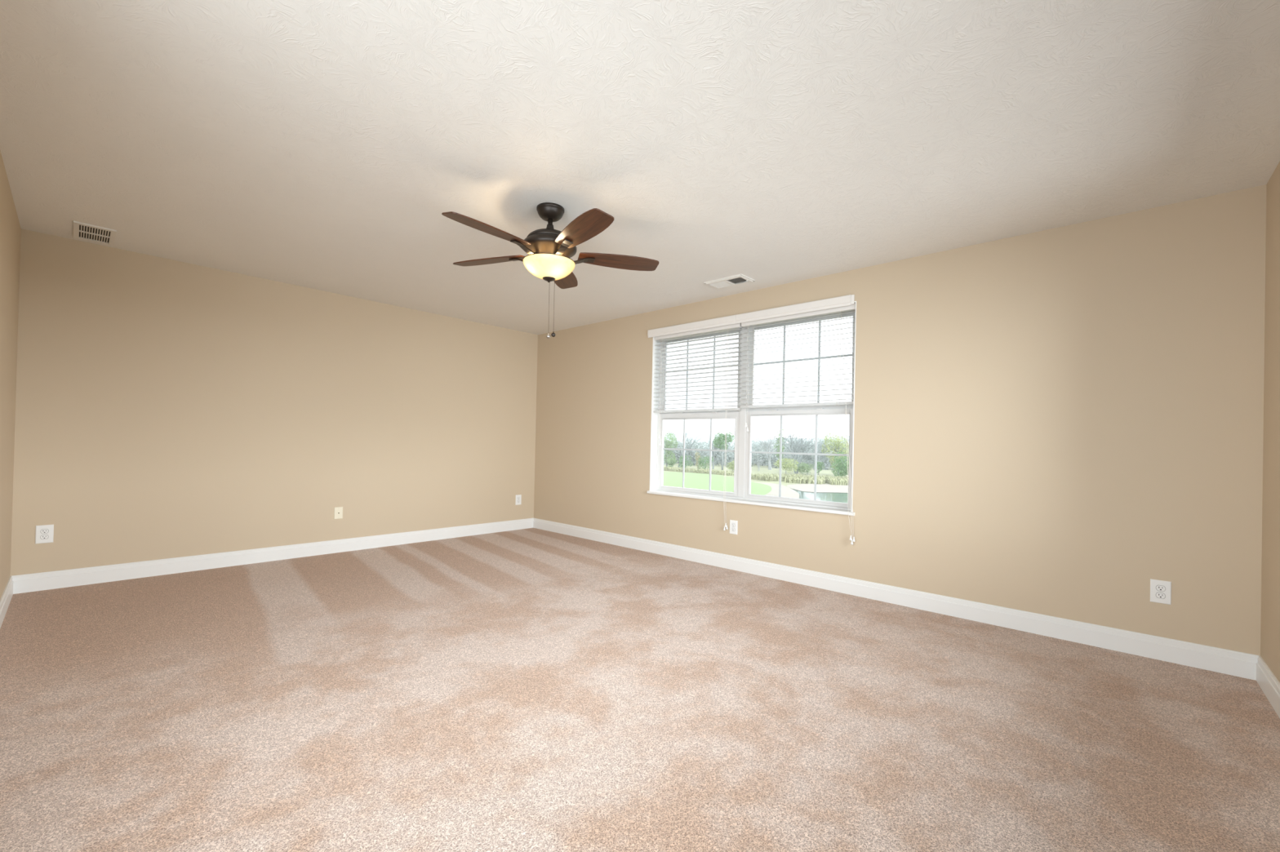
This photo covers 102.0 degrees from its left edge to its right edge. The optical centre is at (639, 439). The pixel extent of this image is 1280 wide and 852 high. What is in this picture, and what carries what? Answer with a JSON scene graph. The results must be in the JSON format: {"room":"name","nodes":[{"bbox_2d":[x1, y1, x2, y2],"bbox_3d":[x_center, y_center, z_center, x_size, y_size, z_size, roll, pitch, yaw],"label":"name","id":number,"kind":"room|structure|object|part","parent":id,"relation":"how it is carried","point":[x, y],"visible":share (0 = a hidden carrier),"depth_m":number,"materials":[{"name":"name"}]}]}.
{"room":"empty bedroom","nodes":[
{"label":"empty bedroom","id":0,"kind":"room"},
{"bbox_2d":[0,150,21,598],"bbox_3d":[-1.968,-0.156,1.337,6.108,2.440,0.160,1,-1,42],"label":"wall","id":1,"kind":"structure","parent":0,"point":[10,227],"depth_m":3.01,"materials":[{"name":"beige paint"}]},
{"bbox_2d":[0,576,13,628],"bbox_3d":[-1.994,1.004,1.447,5.948,0.121,0.015,1,-1,42],"label":"baseboard","id":2,"kind":"structure","parent":1,"relation":"attached to","point":[5,600],"depth_m":3.12,"materials":[{"name":"white paint"}]},
{"bbox_2d":[10,228,537,576],"bbox_3d":[-2.803,-0.147,5.066,0.160,2.440,4.534,1,-1,42],"label":"wall","id":3,"kind":"structure","parent":0,"point":[166,408],"depth_m":4.34,"materials":[{"name":"beige paint"}]},
{"bbox_2d":[35,524,53,543],"bbox_3d":[-4.084,0.651,3.556,0.009,0.124,0.082,1,-1,42],"label":"wall outlet","id":4,"kind":"object","parent":3,"relation":"attached to","point":[44,534],"visible":1,"depth_m":3.55,"materials":[{"name":"white plastic"}]},
{"bbox_2d":[40,534,48,539],"bbox_3d":[-4.083,0.670,3.555,0.001,0.031,0.038,1,-1,42],"label":"socket","id":5,"kind":"object","parent":4,"relation":"attached to","point":[42,536],"depth_m":3.55,"materials":[{"name":"white plastic"}]},
{"bbox_2d":[40,528,48,533],"bbox_3d":[-4.083,0.631,3.555,0.001,0.031,0.038,1,-1,42],"label":"socket","id":6,"kind":"object","parent":4,"relation":"attached to","point":[42,531],"depth_m":3.55,"materials":[{"name":"white plastic"}]},
{"bbox_2d":[12,518,533,594],"bbox_3d":[-2.764,1.013,4.999,0.015,0.121,4.214,1,-1,42],"label":"baseboard","id":7,"kind":"structure","parent":3,"relation":"attached to","point":[28,583],"depth_m":4.32,"materials":[{"name":"white paint"}]},
{"bbox_2d":[333,506,342,519],"bbox_3d":[-2.848,0.698,4.900,0.016,0.112,0.074,1,-1,42],"label":"cable plate","id":8,"kind":"object","parent":3,"relation":"attached to","point":[338,511],"visible":1,"depth_m":4.90,"materials":[{"name":"beige plastic"}]},
{"bbox_2d":[515,494,521,505],"bbox_3d":[-1.495,0.746,6.384,0.009,0.122,0.081,1,-1,42],"label":"wall outlet","id":9,"kind":"object","parent":3,"relation":"attached to","point":[518,497],"visible":1,"depth_m":6.38,"materials":[{"name":"white plastic"}]},
{"bbox_2d":[0,528,1279,851],"bbox_3d":[-0.580,1.206,2.994,6.268,0.200,4.534,1,-1,42],"label":"floor","id":10,"kind":"structure","parent":0,"point":[529,690],"depth_m":2.03,"materials":[{"name":"brown carpet"}]},
{"bbox_2d":[0,0,1279,334],"bbox_3d":[-0.523,-1.408,3.013,6.268,0.150,4.534,1,-1,42],"label":"ceiling","id":11,"kind":"structure","parent":0,"point":[325,145],"depth_m":2.21,"materials":[{"name":"paint"}]},
{"bbox_2d":[73,220,116,245],"bbox_3d":[-3.704,-1.394,3.521,0.402,0.010,0.196,1,-1,42],"label":"ceiling vent","id":12,"kind":"object","parent":11,"relation":"in","point":[82,231],"visible":1,"depth_m":3.51,"materials":[{"name":"metal"}]},
{"bbox_2d":[441,202,658,338],"bbox_3d":[-0.543,-0.958,2.958,1.260,0.751,1.227,1,-1,42],"label":"ceiling fan","id":13,"kind":"object","parent":11,"relation":"hanging from","point":[549,251],"visible":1,"depth_m":2.89,"materials":[{"name":"brown wood"}]},
{"bbox_3d":[-0.777,-1.081,2.674,0.150,0.007,0.484,15,8,38],"label":"blade","id":14,"kind":"part","parent":13,"relation":"part of","materials":[{"name":"brown wood"}]},
{"bbox_3d":[-0.906,-1.080,3.138,0.484,0.007,0.150,1,11,20],"label":"blade","id":15,"kind":"part","parent":13,"relation":"part of","materials":[{"name":"brown wood"}]},
{"bbox_3d":[-0.524,-0.973,2.994,0.296,0.092,0.296,1,-1,42],"label":"lamp shade","id":16,"kind":"part","parent":13,"relation":"part of","materials":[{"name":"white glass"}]},
{"bbox_3d":[-0.505,-1.070,3.404,0.150,0.007,0.484,-10,-1,2],"label":"blade","id":17,"kind":"part","parent":13,"relation":"part of","materials":[{"name":"brown wood"}]},
{"bbox_3d":[-0.296,-1.071,2.653,0.150,0.007,0.484,15,-8,-33],"label":"blade","id":18,"kind":"part","parent":13,"relation":"part of","materials":[{"name":"brown wood"}]},
{"bbox_3d":[-0.127,-1.064,3.104,0.484,0.007,0.150,1,-11,-16],"label":"blade","id":19,"kind":"part","parent":13,"relation":"part of","materials":[{"name":"brown wood"}]},
{"bbox_2d":[703,273,755,289],"bbox_3d":[0.732,-1.284,4.255,0.359,0.024,0.215,1,-1,42],"label":"ceiling vent","id":20,"kind":"object","parent":11,"relation":"in","point":[739,279],"visible":1,"depth_m":4.24,"materials":[{"name":"metal"}]},
{"bbox_2d":[533,184,1266,655],"bbox_3d":[0.985,-0.068,4.562,6.108,2.440,0.160,1,-1,42],"label":"wall","id":21,"kind":"structure","parent":0,"point":[1060,422],"depth_m":3.17,"materials":[{"name":"beige paint"}]},
{"bbox_2d":[729,520,737,534],"bbox_3d":[0.824,0.776,4.572,0.078,0.122,0.009,1,-1,42],"label":"wall outlet","id":22,"kind":"object","parent":21,"relation":"attached to","point":[733,524],"visible":1,"depth_m":4.57,"materials":[{"name":"white plastic"}]},
{"bbox_2d":[647,301,856,515],"bbox_3d":[0.909,-0.245,4.619,2.056,1.610,0.186,1,-1,42],"label":"window","id":23,"kind":"structure","parent":21,"relation":"in","point":[743,451],"depth_m":4.63,"materials":[{"name":"white paint"}]},
{"bbox_2d":[647,315,742,530],"bbox_3d":[0.473,-0.151,4.942,1.056,1.912,0.105,1,-1,42],"label":"window blind","id":24,"kind":"object","parent":23,"relation":"attached to","point":[728,322],"visible":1,"depth_m":4.89,"materials":[{"name":"white plastic"}]},
{"bbox_3d":[0.201,-0.521,5.192,0.005,0.980,0.002,1,-1,42],"label":"pull cord","id":25,"kind":"part","parent":24,"relation":"part of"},
{"bbox_3d":[0.211,-0.486,5.181,0.005,1.050,0.002,1,-1,42],"label":"pull cord","id":26,"kind":"part","parent":24,"relation":"part of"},
{"bbox_3d":[0.516,-0.274,4.940,0.990,0.020,0.050,1,-1,42],"label":"rail","id":27,"kind":"part","parent":24,"relation":"part of","materials":[{"name":"white plastic"}]},
{"bbox_3d":[0.532,-1.022,4.945,0.994,0.043,0.050,1,-1,42],"label":"head rail","id":28,"kind":"part","parent":24,"relation":"part of","materials":[{"name":"white plastic"}]},
{"bbox_3d":[0.769,-0.128,4.637,0.040,1.750,0.038,1,-1,42],"label":"pull cord","id":29,"kind":"part","parent":24,"relation":"part of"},
{"bbox_3d":[0.777,-0.117,4.629,0.040,1.770,0.038,1,-1,42],"label":"pull cord","id":30,"kind":"part","parent":24,"relation":"part of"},
{"bbox_3d":[0.548,0.130,4.994,0.945,0.772,0.030,1,-1,42],"label":"sash","id":31,"kind":"part","parent":23,"relation":"part of","materials":[{"name":"white plastic"}]},
{"bbox_3d":[0.583,-0.630,5.021,0.945,0.775,0.029,1,-1,42],"label":"sash","id":32,"kind":"part","parent":23,"relation":"part of","materials":[{"name":"white plastic"}]},
{"bbox_3d":[0.892,0.548,4.613,2.056,0.025,0.186,1,-1,42],"label":"sill","id":33,"kind":"part","parent":23,"relation":"part of","materials":[{"name":"white paint"}]},
{"bbox_2d":[735,294,855,544],"bbox_3d":[1.245,-0.159,4.235,1.070,1.872,0.105,1,-1,42],"label":"window blind","id":34,"kind":"object","parent":23,"relation":"attached to","point":[841,304],"visible":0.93,"depth_m":4.19,"materials":[{"name":"white plastic"}]},
{"bbox_3d":[0.932,-0.565,4.524,0.005,0.870,0.002,1,-1,42],"label":"pull cord","id":35,"kind":"part","parent":34,"relation":"part of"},
{"bbox_3d":[0.942,-0.545,4.515,0.009,0.910,0.002,1,-1,42],"label":"pull cord","id":36,"kind":"part","parent":34,"relation":"part of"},
{"bbox_3d":[1.260,-0.281,4.259,0.984,0.020,0.050,1,-1,42],"label":"rail","id":37,"kind":"part","parent":34,"relation":"part of","materials":[{"name":"white plastic"}]},
{"bbox_3d":[1.276,-1.011,4.263,0.988,0.043,0.050,1,-1,42],"label":"head rail","id":38,"kind":"part","parent":34,"relation":"part of","materials":[{"name":"white plastic"}]},
{"bbox_3d":[1.562,-0.136,3.918,0.021,1.710,0.132,1,0,-28],"label":"pull cord","id":39,"kind":"part","parent":34,"relation":"part of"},
{"bbox_3d":[1.567,0.249,3.894,0.008,0.980,0.097,1,0,-23],"label":"pull cord","id":40,"kind":"part","parent":34,"relation":"part of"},
{"bbox_3d":[1.572,0.255,3.890,0.004,0.950,0.099,1,0,-26],"label":"pull cord","id":41,"kind":"part","parent":34,"relation":"part of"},
{"bbox_3d":[1.295,0.141,4.308,0.954,0.772,0.032,1,-1,42],"label":"sash","id":42,"kind":"part","parent":23,"relation":"part of","materials":[{"name":"white plastic"}]},
{"bbox_3d":[1.331,-0.619,4.335,0.954,0.775,0.029,1,-1,42],"label":"sash","id":43,"kind":"part","parent":23,"relation":"part of","materials":[{"name":"white plastic"}]},
{"bbox_2d":[533,518,1258,680],"bbox_3d":[0.841,1.088,4.543,5.948,0.121,0.015,1,-1,42],"label":"baseboard","id":44,"kind":"structure","parent":21,"relation":"attached to","point":[1228,662],"depth_m":3.35,"materials":[{"name":"white paint"}]},
{"bbox_2d":[1150,578,1171,604],"bbox_3d":[2.786,0.817,2.775,0.080,0.122,0.009,1,-1,42],"label":"wall outlet","id":45,"kind":"object","parent":21,"relation":"attached to","point":[1160,590],"visible":1,"depth_m":2.77,"materials":[{"name":"white plastic"}]},
{"bbox_2d":[1155,592,1165,599],"bbox_3d":[2.785,0.837,2.773,0.038,0.031,0.001,1,-1,42],"label":"socket","id":46,"kind":"object","parent":45,"relation":"attached to","point":[1158,595],"depth_m":2.77,"materials":[{"name":"white plastic"}]},
{"bbox_2d":[1155,585,1165,591],"bbox_3d":[2.785,0.797,2.773,0.038,0.031,0.004,1,-1,42],"label":"socket","id":47,"kind":"object","parent":45,"relation":"attached to","point":[1158,588],"depth_m":2.77,"materials":[{"name":"white plastic"}]},
{"bbox_2d":[1260,161,1279,682],"bbox_3d":[1.701,-0.079,0.941,0.160,2.440,4.214,1,-1,42],"label":"wall","id":48,"kind":"structure","parent":0,"point":[1270,564],"depth_m":2.42,"materials":[{"name":"beige paint"}]},
{"bbox_2d":[1256,655,1279,718],"bbox_3d":[1.611,1.079,0.992,0.015,0.121,4.214,1,-1,42],"label":"baseboard","id":49,"kind":"structure","parent":48,"relation":"attached to","point":[1268,683],"depth_m":2.34,"materials":[{"name":"white paint"}]},
{"label":"outside","id":50,"kind":"structure","parent":0,"visible":0},
{"bbox_2d":[663,461,848,502],"bbox_3d":[115.793,8.820,253.034,680.000,0.300,518.000,1,-1,42],"label":"ground","id":51,"kind":"structure","parent":50,"point":[763,469],"depth_m":84.77,"materials":[{"name":"green plant"}]},
{"bbox_2d":[663,431,678,466],"bbox_3d":[4.845,1.894,91.717,4.234,6.563,4.122,1,-1,42],"label":"leafy tree","id":52,"kind":"object","parent":51,"relation":"on","point":[666,455],"visible":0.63,"depth_m":91.14,"materials":[{"name":"green plant"}]},
{"bbox_2d":[667,457,678,466],"bbox_3d":[5.384,4.164,87.738,1.716,1.993,2.394,1,0,24],"label":"shrub","id":53,"kind":"object","parent":51,"relation":"on","point":[672,462],"visible":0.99,"depth_m":87.65,"materials":[{"name":"green plant"}]},
{"bbox_2d":[663,440,695,463],"bbox_3d":[8.987,3.429,114.640,6.603,6.664,7.624,1,-1,42],"label":"tree","id":54,"kind":"object","parent":51,"relation":"on","point":[675,452],"visible":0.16,"depth_m":113.68,"materials":[{"name":"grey plant"}]},
{"bbox_2d":[677,454,693,468],"bbox_3d":[7.524,3.896,86.671,2.474,2.601,2.330,1,-1,42],"label":"shrub","id":55,"kind":"object","parent":51,"relation":"on","point":[681,458],"visible":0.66,"depth_m":86.63,"materials":[{"name":"green plant"}]},
{"bbox_2d":[678,431,699,466],"bbox_3d":[9.019,1.749,94.675,4.122,7.172,2.501,1,0,-12],"label":"bare tree","id":56,"kind":"object","parent":51,"relation":"on","point":[686,433],"visible":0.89,"depth_m":94.56,"materials":[{"name":"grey plant"}]},
{"bbox_2d":[676,442,713,465],"bbox_3d":[10.993,3.757,105.519,6.795,6.344,6.314,1,-1,42],"label":"tree","id":57,"kind":"object","parent":51,"relation":"on","point":[691,453],"visible":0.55,"depth_m":104.67,"materials":[{"name":"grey plant"}]},
{"bbox_2d":[693,451,701,469],"bbox_3d":[9.540,3.627,85.409,1.214,3.207,1.214,1,-1,42],"label":"slender tree","id":58,"kind":"object","parent":51,"relation":"on","point":[696,454],"visible":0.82,"depth_m":85.39,"materials":[{"name":"green plant"}]},
{"bbox_2d":[686,439,716,462],"bbox_3d":[14.417,3.216,123.344,7.180,6.430,6.932,1,-1,42],"label":"tree","id":59,"kind":"object","parent":51,"relation":"on","point":[700,442],"visible":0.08,"depth_m":123.44,"materials":[{"name":"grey plant"}]},
{"bbox_2d":[697,456,713,469],"bbox_3d":[10.647,3.974,84.378,2.727,2.548,1.874,1,0,-16],"label":"shrub","id":60,"kind":"object","parent":51,"relation":"on","point":[706,459],"visible":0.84,"depth_m":84.19,"materials":[{"name":"green plant"}]},
{"bbox_2d":[701,441,713,453],"bbox_3d":[19.229,4.030,140.602,7.427,7.471,7.599,1,-1,42],"label":"tree","id":61,"kind":"object","parent":51,"relation":"on","point":[703,442],"visible":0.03,"depth_m":139.67,"materials":[{"name":"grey plant"}]},
{"bbox_2d":[708,438,717,469],"bbox_3d":[12.697,2.542,89.755,2.118,5.672,2.764,1,0,-11],"label":"bare tree","id":62,"kind":"object","parent":51,"relation":"on","point":[713,452],"visible":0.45,"depth_m":90.34,"materials":[{"name":"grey plant"}]},
{"bbox_2d":[706,441,733,464],"bbox_3d":[16.982,3.462,114.021,7.089,6.701,6.655,1,-1,42],"label":"tree","id":63,"kind":"object","parent":51,"relation":"on","point":[726,452],"visible":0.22,"depth_m":113.40,"materials":[{"name":"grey plant"}]},
{"bbox_2d":[713,431,734,470],"bbox_3d":[14.021,2.041,86.853,3.072,6.595,3.218,1,-1,42],"label":"leafy tree","id":64,"kind":"object","parent":51,"relation":"on","point":[720,442],"visible":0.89,"depth_m":86.76,"materials":[{"name":"green plant"}]},
{"bbox_3d":[14.062,0.351,86.862,3.061,3.215,3.218,1,-1,42],"label":"crown","id":65,"kind":"part","parent":64,"relation":"part of","materials":[{"name":"green plant"}]},
{"bbox_2d":[726,460,733,471],"bbox_3d":[14.533,4.284,80.669,2.093,2.041,1.732,1,0,-10],"label":"shrub","id":66,"kind":"object","parent":51,"relation":"on","point":[731,464],"visible":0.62,"depth_m":80.57,"materials":[{"name":"green plant"}]},
{"bbox_2d":[714,442,756,466],"bbox_3d":[19.132,3.786,104.318,7.773,6.854,7.616,1,-1,42],"label":"tree","id":67,"kind":"object","parent":51,"relation":"on","point":[726,456],"visible":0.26,"depth_m":103.81,"materials":[{"name":"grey plant"}]},
{"bbox_2d":[751,444,759,463],"bbox_3d":[25.107,4.400,121.169,7.168,7.335,7.179,1,-1,42],"label":"tree","id":68,"kind":"object","parent":51,"relation":"on","point":[753,447],"visible":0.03,"depth_m":119.28,"materials":[{"name":"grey plant"}]},
{"bbox_2d":[751,440,759,455],"bbox_3d":[30.797,4.057,138.746,7.145,7.809,6.992,1,-1,42],"label":"tree","id":69,"kind":"object","parent":51,"relation":"on","point":[753,440],"visible":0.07,"depth_m":137.39,"materials":[{"name":"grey plant"}]},
{"bbox_2d":[755,459,763,471],"bbox_3d":[19.926,4.331,87.516,1.554,2.324,2.764,1,0,20],"label":"bare tree","id":70,"kind":"object","parent":51,"relation":"on","point":[757,460],"visible":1,"depth_m":87.86,"materials":[{"name":"grey plant"}]},
{"bbox_2d":[751,445,777,466],"bbox_3d":[26.474,4.192,112.237,6.284,5.890,6.539,1,-1,42],"label":"tree","id":71,"kind":"object","parent":51,"relation":"on","point":[758,449],"visible":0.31,"depth_m":111.07,"materials":[{"name":"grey plant"}]},
{"bbox_2d":[751,439,777,461],"bbox_3d":[31.580,3.902,128.854,7.132,8.101,7.138,1,-1,42],"label":"tree","id":72,"kind":"object","parent":51,"relation":"on","point":[760,446],"visible":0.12,"depth_m":128.45,"materials":[{"name":"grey plant"}]},
{"bbox_2d":[755,434,777,470],"bbox_3d":[23.212,2.269,92.641,4.739,6.706,6.048,1,-1,42],"label":"bare tree","id":73,"kind":"object","parent":51,"relation":"on","point":[766,445],"visible":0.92,"depth_m":92.80,"materials":[{"name":"grey plant"}]},
{"bbox_2d":[755,444,793,468],"bbox_3d":[27.186,4.299,102.405,7.195,6.844,7.351,1,-1,42],"label":"tree","id":74,"kind":"object","parent":51,"relation":"on","point":[784,456],"visible":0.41,"depth_m":101.97,"materials":[{"name":"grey plant"}]},
{"bbox_2d":[772,428,789,458],"bbox_3d":[24.620,1.821,90.607,3.168,7.550,2.932,1,-1,42],"label":"leafy tree","id":75,"kind":"object","parent":51,"relation":"on","point":[783,440],"visible":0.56,"depth_m":90.83,"materials":[{"name":"green plant"}]},
{"bbox_3d":[24.483,0.998,90.816,1.899,5.909,2.149,1,-1,42],"label":"crown","id":76,"kind":"part","parent":75,"relation":"part of","materials":[{"name":"green plant"}]},
{"bbox_2d":[773,457,798,474],"bbox_3d":[22.268,4.151,78.736,4.317,2.614,4.286,1,-1,42],"label":"shrub","id":77,"kind":"object","parent":51,"relation":"on","point":[788,465],"visible":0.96,"depth_m":78.26,"materials":[{"name":"green plant"}]},
{"bbox_2d":[773,440,804,462],"bbox_3d":[34.208,4.133,118.767,7.605,7.534,6.454,1,-1,42],"label":"tree","id":78,"kind":"object","parent":51,"relation":"on","point":[792,441],"visible":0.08,"depth_m":117.63,"materials":[{"name":"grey plant"}]},
{"bbox_2d":[777,431,814,473],"bbox_3d":[25.095,2.128,82.138,5.639,6.921,8.560,1,0,24],"label":"bare tree","id":79,"kind":"object","parent":51,"relation":"on","point":[802,447],"visible":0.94,"depth_m":81.76,"materials":[{"name":"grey plant"}]},
{"bbox_2d":[795,462,813,475],"bbox_3d":[25.377,4.546,80.118,2.776,1.984,3.142,1,-1,42],"label":"shrub","id":80,"kind":"object","parent":51,"relation":"on","point":[802,467],"visible":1,"depth_m":79.60,"materials":[{"name":"green plant"}]},
{"bbox_2d":[798,440,823,467],"bbox_3d":[35.899,3.893,109.466,6.575,7.478,6.719,1,-1,42],"label":"tree","id":81,"kind":"object","parent":51,"relation":"on","point":[806,456],"visible":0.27,"depth_m":108.70,"materials":[{"name":"green plant"}]},
{"bbox_2d":[813,462,824,475],"bbox_3d":[27.349,4.428,79.333,1.761,2.294,1.779,1,-1,42],"label":"shrub","id":82,"kind":"object","parent":51,"relation":"on","point":[820,468],"visible":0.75,"depth_m":79.05,"materials":[{"name":"green plant"}]},
{"bbox_2d":[808,437,835,470],"bbox_3d":[35.344,3.427,100.015,7.147,7.461,7.106,1,-1,42],"label":"tree","id":83,"kind":"object","parent":51,"relation":"on","point":[824,458],"visible":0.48,"depth_m":98.33,"materials":[{"name":"green plant"}]},
{"bbox_2d":[821,431,848,475],"bbox_3d":[29.783,2.239,78.539,4.762,6.764,5.634,1,-1,42],"label":"leafy tree","id":84,"kind":"object","parent":51,"relation":"on","point":[838,448],"visible":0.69,"depth_m":78.07,"materials":[{"name":"green plant"}]},
{"bbox_2d":[830,452,848,476],"bbox_3d":[27.922,3.616,70.446,3.707,3.814,3.348,1,-1,42],"label":"shrub","id":85,"kind":"object","parent":51,"relation":"on","point":[843,466],"visible":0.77,"depth_m":70.39,"materials":[{"name":"green plant"}]},
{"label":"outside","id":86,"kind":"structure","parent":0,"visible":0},
{"bbox_2d":[663,466,733,475],"bbox_3d":[6.065,4.732,82.057,3.758,0.594,23.548,2,-1,-42],"label":"meadow grass","id":87,"kind":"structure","parent":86,"point":[728,473],"depth_m":77.54,"materials":[{"name":"yellow plant"}]},
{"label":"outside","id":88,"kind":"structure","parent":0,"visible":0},
{"bbox_2d":[664,431,848,457],"bbox_3d":[35.285,1.899,215.362,181.910,9.478,154.832,1,-1,42],"label":"hill","id":89,"kind":"structure","parent":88,"point":[704,436],"depth_m":190.23,"materials":[{"name":"white"}]},
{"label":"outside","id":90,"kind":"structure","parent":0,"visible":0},
{"bbox_2d":[662,471,771,495],"bbox_3d":[-4.466,4.564,56.652,45.062,0.001,45.812,1,-1,42],"label":"lawn","id":91,"kind":"structure","parent":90,"point":[693,481],"depth_m":57.21,"materials":[{"name":"green plant"}]},
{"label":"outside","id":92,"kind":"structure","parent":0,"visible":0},
{"bbox_2d":[755,482,799,498],"bbox_3d":[8.233,4.766,44.966,17.319,0.001,30.231,1,-1,42],"label":"path","id":93,"kind":"structure","parent":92,"point":[786,491],"depth_m":48.43,"materials":[{"name":"white concrete"}]},
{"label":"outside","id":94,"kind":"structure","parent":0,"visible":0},
{"bbox_2d":[792,488,847,502],"bbox_3d":[16.614,4.915,37.577,21.325,0.001,26.156,1,-1,42],"label":"pond","id":95,"kind":"structure","parent":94,"point":[831,495],"depth_m":45.02,"materials":[{"name":"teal liquid"}]},
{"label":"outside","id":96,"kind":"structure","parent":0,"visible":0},
{"bbox_2d":[786,484,847,493],"bbox_3d":[24.764,5.174,52.254,19.125,0.001,17.181,1,-1,42],"label":"shore","id":97,"kind":"structure","parent":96,"point":[802,487],"depth_m":53.72,"materials":[{"name":"white sand"}]},
{"bbox_2d":[751,473,848,485],"bbox_3d":[23.046,4.855,62.866,19.310,0.809,8.978,1,0,23],"label":"grass","id":98,"kind":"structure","parent":97,"relation":"on","point":[791,478],"depth_m":61.85,"materials":[{"name":"plant"}]}
]}

